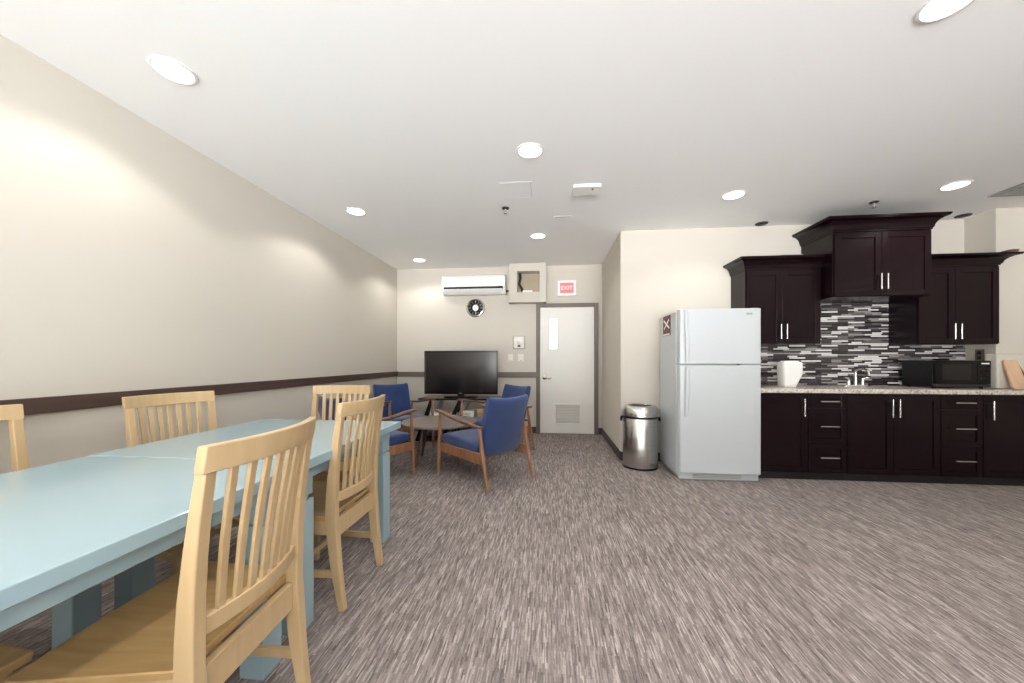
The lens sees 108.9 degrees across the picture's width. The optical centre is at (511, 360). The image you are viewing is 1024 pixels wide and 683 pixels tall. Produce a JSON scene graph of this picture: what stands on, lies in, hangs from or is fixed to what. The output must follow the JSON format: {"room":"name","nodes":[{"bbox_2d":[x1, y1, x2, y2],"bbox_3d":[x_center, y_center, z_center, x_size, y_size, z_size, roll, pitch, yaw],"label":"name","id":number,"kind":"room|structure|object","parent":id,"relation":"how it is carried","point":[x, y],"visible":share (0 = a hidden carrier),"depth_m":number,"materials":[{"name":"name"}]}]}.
{"room":"break room","nodes":[
{"label":"break room","id":0,"kind":"room"},
{"bbox_2d":[0,34,396,473],"bbox_3d":[-2.416,-0.170,1.576,0.100,2.660,9.243,0,0,6],"label":"wall","id":1,"kind":"structure","parent":0,"point":[131,258],"depth_m":2.28,"materials":[{"name":"beige paint"}]},
{"bbox_2d":[0,371,397,414],"bbox_3d":[-2.356,0.224,1.570,0.020,0.079,9.043,0,0,6],"label":"trim","id":2,"kind":"structure","parent":1,"relation":"attached to","point":[39,405],"depth_m":2.30,"materials":[{"name":"wood"}]},
{"bbox_2d":[397,264,601,433],"bbox_3d":[-0.242,-0.170,5.949,3.336,2.660,0.100,0,0,6],"label":"wall","id":3,"kind":"structure","parent":0,"point":[427,319],"depth_m":5.94,"materials":[{"name":"beige paint"}]},
{"bbox_2d":[398,372,535,376],"bbox_3d":[-0.752,0.233,5.941,2.282,0.085,0.020,0,0,6],"label":"trim","id":4,"kind":"structure","parent":3,"relation":"attached to","point":[400,374],"depth_m":5.87,"materials":[{"name":"wood"}]},
{"bbox_2d":[442,274,508,295],"bbox_3d":[-0.573,-1.190,5.823,1.064,0.300,0.217,0,0,6],"label":"air conditioner","id":5,"kind":"object","parent":3,"relation":"attached to","point":[460,285],"visible":0.95,"depth_m":5.74,"materials":[{"name":"white plastic"}]},
{"bbox_2d":[444,286,502,288],"bbox_3d":[-0.608,-1.129,5.746,0.940,0.046,0.038,0,0,6],"label":"vent","id":6,"kind":"object","parent":5,"relation":"attached to","point":[445,287],"depth_m":5.73,"materials":[{"name":"black plastic"}]},
{"bbox_2d":[466,299,484,316],"bbox_3d":[-0.590,-0.846,5.919,0.300,0.300,0.030,0,0,6],"label":"wall clock","id":7,"kind":"object","parent":3,"relation":"attached to","point":[475,307],"visible":1,"depth_m":5.92,"materials":[{"name":"silver metal"}]},
{"bbox_2d":[401,426,601,433],"bbox_3d":[-0.241,1.110,5.892,3.324,0.100,0.012,0,0,6],"label":"baseboard","id":8,"kind":"structure","parent":3,"relation":"attached to","point":[533,428],"depth_m":5.83,"materials":[{"name":"plastic"}]},
{"bbox_2d":[508,354,512,360],"bbox_3d":[-0.025,-0.040,5.867,0.075,0.116,0.019,0,0,6],"label":"switch plate","id":9,"kind":"object","parent":3,"relation":"attached to","point":[510,356],"visible":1,"depth_m":5.86,"materials":[{"name":"white plastic"}]},
{"bbox_2d":[513,336,524,348],"bbox_3d":[0.109,-0.283,5.822,0.190,0.210,0.080,0,0,6],"label":"fire alarm strobe","id":10,"kind":"object","parent":3,"relation":"attached to","point":[518,341],"visible":1,"depth_m":5.82,"materials":[{"name":"grey plastic"}]},
{"bbox_2d":[518,354,523,360],"bbox_3d":[0.141,-0.040,5.849,0.090,0.116,0.019,0,0,6],"label":"switch plate","id":11,"kind":"object","parent":3,"relation":"attached to","point":[520,356],"visible":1,"depth_m":5.84,"materials":[{"name":"white plastic"}]},
{"bbox_2d":[509,263,545,303],"bbox_3d":[0.245,-1.198,5.751,0.577,0.605,0.193,0,0,6],"label":"box","id":12,"kind":"object","parent":3,"relation":"attached to","point":[527,281],"visible":1,"depth_m":5.67,"materials":[{"name":"beige paint"}]},
{"bbox_2d":[557,280,575,295],"bbox_3d":[0.861,-1.130,5.758,0.296,0.240,0.056,0,0,6],"label":"exit sign","id":13,"kind":"object","parent":3,"relation":"attached to","point":[564,288],"visible":1,"depth_m":5.73,"materials":[{"name":"white plastic"}]},
{"bbox_2d":[536,303,597,434],"bbox_3d":[0.862,0.133,5.730,0.967,2.055,0.109,0,0,6],"label":"door","id":14,"kind":"structure","parent":3,"relation":"in","point":[566,333],"depth_m":5.75,"materials":[{"name":"white paint"}]},
{"bbox_2d":[554,403,580,424],"bbox_3d":[0.872,0.850,5.747,0.415,0.340,0.018,0,0,6],"label":"grille","id":15,"kind":"object","parent":14,"relation":"attached to","point":[564,413],"depth_m":5.75,"materials":[{"name":"white metal"}]},
{"bbox_2d":[0,0,1023,269],"bbox_3d":[1.669,-1.550,1.157,8.314,0.100,9.243,0,0,6],"label":"ceiling","id":16,"kind":"structure","parent":0,"point":[412,115],"depth_m":2.15,"materials":[{"name":"white paint"}]},
{"bbox_2d":[147,55,198,85],"bbox_3d":[-1.754,-1.496,1.897,0.196,0.007,0.196,0,0,6],"label":"recessed light","id":17,"kind":"object","parent":16,"relation":"in","point":[170,69],"visible":1,"depth_m":1.89,"materials":[{"name":"white plastic"}]},
{"bbox_2d":[345,207,365,215],"bbox_3d":[-1.571,-1.496,3.687,0.196,0.007,0.196,0,0,6],"label":"recessed light","id":18,"kind":"object","parent":16,"relation":"in","point":[351,210],"visible":1,"depth_m":3.68,"materials":[{"name":"white"}]},
{"bbox_2d":[413,258,425,261],"bbox_3d":[-1.388,-1.496,5.477,0.196,0.007,0.196,0,0,6],"label":"recessed light","id":19,"kind":"object","parent":16,"relation":"in","point":[414,259],"visible":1,"depth_m":5.48,"materials":[{"name":"white"}]},
{"bbox_2d":[502,206,508,214],"bbox_3d":[-0.064,-1.470,3.607,0.072,0.060,0.072,0,0,6],"label":"sprinkler","id":20,"kind":"object","parent":16,"relation":"attached to","point":[505,208],"visible":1,"depth_m":3.60,"materials":[{"name":"grey metal"}]},
{"bbox_2d":[499,181,533,198],"bbox_3d":[0.043,-1.499,3.232,0.280,0.002,0.310,0,0,6],"label":"access panel","id":21,"kind":"object","parent":16,"relation":"attached to","point":[523,189],"visible":1,"depth_m":3.21,"materials":[{"name":"white paint"}]},
{"bbox_2d":[516,143,543,158],"bbox_3d":[0.130,-1.496,2.620,0.196,0.007,0.196,0,0,6],"label":"recessed light","id":22,"kind":"object","parent":16,"relation":"in","point":[526,150],"visible":1,"depth_m":2.61,"materials":[{"name":"white"}]},
{"bbox_2d":[530,233,545,238],"bbox_3d":[0.313,-1.496,4.411,0.196,0.007,0.196,0,0,6],"label":"recessed light","id":23,"kind":"object","parent":16,"relation":"in","point":[534,235],"visible":1,"depth_m":4.39,"materials":[{"name":"white"}]},
{"bbox_2d":[572,183,600,195],"bbox_3d":[0.649,-1.486,3.200,0.240,0.027,0.180,0,0,6],"label":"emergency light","id":24,"kind":"object","parent":16,"relation":"attached to","point":[594,188],"visible":1,"depth_m":3.17,"materials":[{"name":"white plastic"}]},
{"bbox_2d":[721,190,745,199],"bbox_3d":[2.011,-1.496,3.322,0.196,0.007,0.196,0,0,6],"label":"recessed light","id":25,"kind":"object","parent":16,"relation":"in","point":[736,194],"visible":1,"depth_m":3.32,"materials":[{"name":"white"}]},
{"bbox_2d":[755,221,767,225],"bbox_3d":[2.736,-1.492,4.012,0.124,0.016,0.124,0,0,6],"label":"ceiling plate","id":26,"kind":"object","parent":16,"relation":"attached to","point":[762,223],"visible":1,"depth_m":3.99,"materials":[{"name":"black plastic"}]},
{"bbox_2d":[869,200,878,208],"bbox_3d":[3.432,-1.470,3.471,0.072,0.060,0.072,0,0,6],"label":"sprinkler","id":27,"kind":"object","parent":16,"relation":"attached to","point":[873,203],"visible":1,"depth_m":3.46,"materials":[{"name":"grey metal"}]},
{"bbox_2d":[914,0,974,23],"bbox_3d":[1.827,-1.496,1.532,0.196,0.007,0.196,0,0,6],"label":"recessed light","id":28,"kind":"object","parent":16,"relation":"in","point":[931,11],"visible":1,"depth_m":1.56,"materials":[{"name":"white"}]},
{"bbox_2d":[938,180,973,190],"bbox_3d":[3.801,-1.496,3.139,0.196,0.007,0.196,0,0,6],"label":"recessed light","id":29,"kind":"object","parent":16,"relation":"in","point":[958,184],"visible":1,"depth_m":3.13,"materials":[{"name":"white"}]},
{"bbox_2d":[954,213,972,217],"bbox_3d":[4.676,-1.492,3.794,0.124,0.016,0.124,0,0,6],"label":"ceiling plate","id":30,"kind":"object","parent":16,"relation":"attached to","point":[966,214],"visible":1,"depth_m":3.77,"materials":[{"name":"black plastic"}]},
{"bbox_2d":[987,183,1023,196],"bbox_3d":[4.584,-1.490,3.049,0.540,0.023,0.540,0,0,6],"label":"ceiling vent","id":31,"kind":"object","parent":16,"relation":"in","point":[1018,190],"visible":1,"depth_m":3.25,"materials":[{"name":"grey plastic"}]},
{"bbox_2d":[0,431,1023,682],"bbox_3d":[1.669,1.210,1.157,8.314,0.100,9.243,0,0,6],"label":"floor","id":32,"kind":"structure","parent":0,"point":[590,568],"depth_m":1.95,"materials":[{"name":"carpet"}]},
{"bbox_2d":[0,404,28,471],"bbox_3d":[-2.031,0.679,1.391,0.506,0.966,0.499,0,0,8],"label":"dining chair","id":33,"kind":"object","parent":32,"relation":"on","point":[14,413],"visible":0.09,"depth_m":1.60,"materials":[{"name":"brown wood"}]},
{"bbox_2d":[0,644,33,682],"bbox_3d":[-1.457,0.679,0.697,0.499,0.966,0.506,0,0,6],"label":"dining chair","id":34,"kind":"object","parent":32,"relation":"on","point":[12,658],"visible":1,"depth_m":0.89,"materials":[{"name":"brown wood"}]},
{"bbox_2d":[0,456,283,679],"bbox_3d":[-1.375,0.785,1.025,0.990,0.750,0.982,0,0,6],"label":"dining table","id":35,"kind":"object","parent":32,"relation":"on","point":[69,527],"visible":0.64,"depth_m":1.00,"materials":[{"name":"blue paint"}]},
{"bbox_2d":[4,417,316,682],"bbox_3d":[-0.894,0.679,1.060,0.506,0.966,0.499,0,0,2],"label":"dining chair","id":36,"kind":"object","parent":32,"relation":"on","point":[166,633],"visible":1,"depth_m":0.96,"materials":[{"name":"brown wood"}]},
{"bbox_2d":[122,391,239,575],"bbox_3d":[-1.805,0.679,2.086,0.506,0.966,0.499,0,0,18],"label":"dining chair","id":37,"kind":"object","parent":32,"relation":"on","point":[174,554],"visible":0.28,"depth_m":2.10,"materials":[{"name":"brown wood"}]},
{"bbox_2d":[89,419,400,634],"bbox_3d":[-1.286,0.785,2.018,0.990,0.750,0.982,0,0,6],"label":"dining table","id":38,"kind":"object","parent":32,"relation":"on","point":[136,580],"visible":0.23,"depth_m":1.70,"materials":[{"name":"blue paint"}]},
{"bbox_2d":[311,385,370,536],"bbox_3d":[-1.310,0.679,2.621,0.499,0.966,0.506,0,0,1],"label":"dining chair","id":39,"kind":"object","parent":32,"relation":"on","point":[322,476],"visible":0.23,"depth_m":2.81,"materials":[{"name":"brown wood"}]},
{"bbox_2d":[308,394,384,611],"bbox_3d":[-0.956,0.679,1.907,0.506,0.966,0.499,0,0,6],"label":"dining chair","id":40,"kind":"object","parent":32,"relation":"on","point":[331,497],"visible":0.81,"depth_m":1.80,"materials":[{"name":"brown wood"}]},
{"bbox_2d":[318,395,417,473],"bbox_3d":[-1.468,0.748,3.646,0.666,0.829,0.809,0,0,40],"label":"lounge chair","id":41,"kind":"object","parent":32,"relation":"on","point":[398,443],"visible":0.27,"depth_m":3.63,"materials":[{"name":"brown wood"}]},
{"bbox_2d":[318,395,345,419],"bbox_3d":[-1.656,0.612,3.421,0.500,0.568,0.236,0,0,40],"label":"cushion","id":42,"kind":"object","parent":41,"relation":"on","point":[320,399],"depth_m":3.31,"materials":[{"name":"blue fabric"}]},
{"bbox_2d":[389,430,409,445],"bbox_3d":[-1.418,0.801,3.706,0.530,0.132,0.600,0,0,40],"label":"seat cushion","id":43,"kind":"object","parent":41,"relation":"on","point":[396,437],"depth_m":3.66,"materials":[{"name":"blue fabric"}]},
{"bbox_2d":[373,383,435,447],"bbox_3d":[-1.503,0.748,4.947,0.666,0.829,0.809,0,0,-40],"label":"lounge chair","id":44,"kind":"object","parent":32,"relation":"on","point":[397,397],"visible":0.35,"depth_m":5.13,"materials":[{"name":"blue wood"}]},
{"bbox_2d":[373,383,410,416],"bbox_3d":[-1.692,0.612,5.172,0.500,0.568,0.236,0,0,-40],"label":"cushion","id":45,"kind":"object","parent":44,"relation":"on","point":[399,395],"depth_m":5.18,"materials":[{"name":"blue fabric"}]},
{"bbox_2d":[383,414,425,425],"bbox_3d":[-1.453,0.801,4.888,0.530,0.132,0.600,0,0,-40],"label":"seat cushion","id":46,"kind":"object","parent":44,"relation":"on","point":[407,416],"depth_m":4.80,"materials":[{"name":"blue fabric"}]},
{"bbox_2d":[401,415,476,467],"bbox_3d":[-0.835,0.930,4.211,0.850,0.466,0.850,0,0,6],"label":"coffee table","id":47,"kind":"object","parent":32,"relation":"on","point":[425,423],"visible":0.72,"depth_m":4.03,"materials":[{"name":"grey wood"}]},
{"bbox_2d":[415,395,501,441],"bbox_3d":[-0.729,0.855,5.352,1.290,0.633,0.480,0,0,6],"label":"tv stand","id":48,"kind":"object","parent":32,"relation":"on","point":[439,400],"visible":0.34,"depth_m":5.25,"materials":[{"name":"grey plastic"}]},
{"bbox_2d":[426,431,448,437],"bbox_3d":[-0.728,1.090,5.362,1.120,0.020,0.420,0,0,6],"label":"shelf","id":49,"kind":"object","parent":48,"relation":"attached to","point":[429,434],"depth_m":5.32,"materials":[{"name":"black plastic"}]},
{"bbox_2d":[424,351,497,397],"bbox_3d":[-0.750,0.200,5.374,1.090,0.675,0.240,0,0,6],"label":"television","id":50,"kind":"object","parent":48,"relation":"on","point":[461,373],"visible":0.99,"depth_m":5.35,"materials":[{"name":"black plastic"}]},
{"bbox_2d":[463,409,476,416],"bbox_3d":[-0.619,0.767,5.248,0.200,0.098,0.232,0,0,6],"label":"paper stack","id":51,"kind":"object","parent":48,"relation":"on","point":[467,412],"visible":0.66,"depth_m":5.14,"materials":[{"name":"white paper"}]},
{"bbox_2d":[477,407,482,416],"bbox_3d":[-0.400,0.751,5.224,0.160,0.130,0.207,0,0,6],"label":"cardboard box","id":52,"kind":"object","parent":48,"relation":"on","point":[479,410],"visible":0.34,"depth_m":5.15,"materials":[{"name":"brown cardboard"}]},
{"bbox_2d":[435,394,533,493],"bbox_3d":[-0.278,0.748,3.664,0.666,0.829,0.809,0,0,-45],"label":"lounge chair","id":53,"kind":"object","parent":32,"relation":"on","point":[503,419],"visible":1,"depth_m":3.43,"materials":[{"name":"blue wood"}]},
{"bbox_2d":[442,428,478,452],"bbox_3d":[-0.333,0.801,3.720,0.530,0.132,0.600,0,0,-45],"label":"seat cushion","id":54,"kind":"object","parent":53,"relation":"on","point":[468,439],"depth_m":3.57,"materials":[{"name":"blue fabric"}]},
{"bbox_2d":[477,394,527,456],"bbox_3d":[-0.071,0.612,3.457,0.500,0.568,0.236,0,0,-45],"label":"cushion","id":55,"kind":"object","parent":53,"relation":"on","point":[502,422],"depth_m":3.38,"materials":[{"name":"blue fabric"}]},
{"bbox_2d":[457,384,534,459],"bbox_3d":[-0.197,0.748,4.718,0.809,0.829,0.666,0,0,-39],"label":"lounge chair","id":56,"kind":"object","parent":32,"relation":"on","point":[509,391],"visible":0.27,"depth_m":4.74,"materials":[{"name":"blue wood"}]},
{"bbox_2d":[472,417,481,425],"bbox_3d":[-0.257,0.801,4.669,0.600,0.132,0.530,0,0,-39],"label":"seat cushion","id":57,"kind":"object","parent":56,"relation":"on","point":[479,419],"depth_m":4.49,"materials":[{"name":"blue fabric"}]},
{"bbox_2d":[501,384,530,417],"bbox_3d":[0.031,0.612,4.904,0.236,0.568,0.500,0,0,-39],"label":"cushion","id":58,"kind":"object","parent":56,"relation":"on","point":[509,391],"depth_m":4.93,"materials":[{"name":"blue fabric"}]},
{"bbox_2d":[620,403,660,470],"bbox_3d":[1.399,0.824,3.998,0.377,0.672,0.377,0,0,43],"label":"trash can","id":59,"kind":"object","parent":32,"relation":"on","point":[640,421],"visible":1,"depth_m":3.85,"materials":[{"name":"metal"}]},
{"bbox_2d":[660,308,760,480],"bbox_3d":[2.015,0.331,3.767,0.757,1.658,0.665,0,0,6],"label":"refrigerator","id":60,"kind":"object","parent":32,"relation":"on","point":[710,360],"visible":1,"depth_m":3.49,"materials":[{"name":"white metal"}]},
{"bbox_2d":[663,315,670,335],"bbox_3d":[1.644,-0.365,3.893,0.005,0.210,0.240,0,0,6],"label":"card","id":61,"kind":"object","parent":60,"relation":"attached to","point":[667,319],"visible":1,"depth_m":3.86,"materials":[{"name":"paper"}]},
{"bbox_2d":[758,393,807,478],"bbox_3d":[2.647,0.738,3.810,0.477,0.844,0.586,0,0,6],"label":"base cabinet","id":62,"kind":"object","parent":32,"relation":"on","point":[784,416],"visible":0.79,"depth_m":3.56,"materials":[{"name":"brown wood"}]},
{"bbox_2d":[806,393,846,479],"bbox_3d":[3.057,0.738,3.768,0.342,0.844,0.586,0,0,6],"label":"base cabinet","id":63,"kind":"object","parent":32,"relation":"on","point":[827,413],"visible":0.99,"depth_m":3.52,"materials":[{"name":"brown wood"}]},
{"bbox_2d":[844,393,939,482],"bbox_3d":[3.629,0.738,3.709,0.802,0.844,0.586,0,0,6],"label":"base cabinet","id":64,"kind":"object","parent":32,"relation":"on","point":[891,437],"visible":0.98,"depth_m":3.46,"materials":[{"name":"brown wood"}]},
{"bbox_2d":[761,385,1023,394],"bbox_3d":[3.898,0.295,3.686,2.995,0.040,0.578,0,0,6],"label":"countertop","id":65,"kind":"structure","parent":64,"relation":"on","point":[764,388],"depth_m":3.48,"materials":[{"name":"stone"}]},
{"bbox_2d":[777,361,802,386],"bbox_3d":[2.873,0.141,3.787,0.195,0.269,0.143,0,0,6],"label":"jug","id":66,"kind":"object","parent":65,"relation":"on","point":[789,373],"visible":0.94,"depth_m":3.72,"materials":[{"name":"plastic"}]},
{"bbox_2d":[842,368,870,386],"bbox_3d":[3.611,0.177,3.799,0.250,0.196,0.166,0,0,6],"label":"faucet","id":67,"kind":"object","parent":65,"relation":"on","point":[848,383],"visible":0.99,"depth_m":3.83,"materials":[{"name":"silver metal"}]},
{"bbox_2d":[902,360,990,388],"bbox_3d":[4.350,0.139,3.682,0.485,0.272,0.338,0,0,6],"label":"microwave","id":68,"kind":"object","parent":65,"relation":"on","point":[928,373],"visible":1,"depth_m":3.53,"materials":[{"name":"black plastic"}]},
{"bbox_2d":[1001,360,1023,388],"bbox_3d":[4.759,0.137,3.452,0.155,0.274,0.102,0,0,6],"label":"cutting board","id":69,"kind":"object","parent":65,"relation":"on","point":[1014,372],"visible":1,"depth_m":3.45,"materials":[{"name":"brown wood"}]},
{"bbox_2d":[937,394,982,484],"bbox_3d":[4.204,0.738,3.651,0.347,0.844,0.586,0,0,6],"label":"base cabinet","id":70,"kind":"object","parent":32,"relation":"on","point":[961,415],"visible":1,"depth_m":3.40,"materials":[{"name":"brown wood"}]},
{"bbox_2d":[979,395,1023,485],"bbox_3d":[4.630,0.738,3.466,0.532,0.844,0.306,0,0,6],"label":"base cabinet","id":71,"kind":"object","parent":32,"relation":"on","point":[1003,415],"visible":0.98,"depth_m":3.37,"materials":[{"name":"brown wood"}]},
{"bbox_2d":[602,231,628,451],"bbox_3d":[1.392,-0.170,5.034,0.100,2.660,1.588,0,0,6],"label":"wall","id":72,"kind":"structure","parent":0,"point":[615,267],"depth_m":4.51,"materials":[{"name":"beige paint"}]},
{"bbox_2d":[602,428,620,459],"bbox_3d":[1.330,1.110,4.978,0.012,0.100,1.488,0,0,6],"label":"baseboard","id":73,"kind":"structure","parent":72,"relation":"attached to","point":[610,442],"depth_m":4.73,"materials":[{"name":"plastic"}]},
{"bbox_2d":[629,219,963,452],"bbox_3d":[3.086,-0.170,4.112,3.458,2.660,0.100,0,0,6],"label":"wall","id":74,"kind":"structure","parent":0,"point":[671,270],"depth_m":4.18,"materials":[{"name":"beige paint"}]},
{"bbox_2d":[621,452,660,460],"bbox_3d":[1.847,1.110,4.183,1.178,0.100,0.012,0,0,6],"label":"baseboard","id":75,"kind":"structure","parent":74,"relation":"attached to","point":[621,452],"depth_m":4.20,"materials":[{"name":"plastic"}]},
{"bbox_2d":[723,254,827,344],"bbox_3d":[2.808,-0.616,3.891,0.900,0.892,0.393,0,0,6],"label":"upper cabinet","id":76,"kind":"object","parent":74,"relation":"attached to","point":[786,289],"visible":0.89,"depth_m":3.77,"materials":[{"name":"brown wood"}]},
{"bbox_2d":[761,303,964,385],"bbox_3d":[3.618,-0.172,4.001,2.374,0.893,0.011,0,0,6],"label":"backsplash","id":77,"kind":"structure","parent":74,"relation":"attached to","point":[854,336],"depth_m":3.98,"materials":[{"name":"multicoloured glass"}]},
{"bbox_2d":[792,211,952,303],"bbox_3d":[3.602,-1.002,3.732,1.060,0.765,0.548,0,0,6],"label":"upper cabinet","id":78,"kind":"object","parent":74,"relation":"attached to","point":[871,258],"visible":0.99,"depth_m":3.54,"materials":[{"name":"brown wood"}]},
{"bbox_2d":[889,251,1023,345],"bbox_3d":[4.409,-0.597,3.727,0.990,0.877,0.393,0,0,6],"label":"upper cabinet","id":79,"kind":"object","parent":74,"relation":"attached to","point":[962,307],"visible":0.87,"depth_m":3.60,"materials":[{"name":"brown wood"}]},
{"bbox_2d":[1001,249,1019,251],"bbox_3d":[4.815,-1.048,3.538,0.090,0.026,0.100,0,0,6],"label":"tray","id":80,"kind":"object","parent":79,"relation":"on","point":[1009,250],"visible":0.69,"depth_m":3.50,"materials":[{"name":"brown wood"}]},
{"bbox_2d":[964,207,1023,388],"bbox_3d":[5.448,-0.170,3.730,1.320,2.660,0.380,0,0,6],"label":"wall","id":81,"kind":"structure","parent":0,"point":[997,229],"depth_m":3.60,"materials":[{"name":"beige paint"}]},
{"bbox_2d":[975,349,984,360],"bbox_3d":[4.781,-0.050,3.743,0.010,0.124,0.080,0,0,6],"label":"power outlet","id":82,"kind":"object","parent":81,"relation":"attached to","point":[979,353],"visible":0.88,"depth_m":3.74,"materials":[{"name":"brown plastic"}]},
{"bbox_2d":[985,354,1023,388],"bbox_3d":[5.321,0.107,3.496,1.325,0.335,0.110,0,0,6],"label":"trim","id":83,"kind":"structure","parent":81,"relation":"attached to","point":[999,380],"depth_m":3.51,"materials":[{"name":"beige paint"}]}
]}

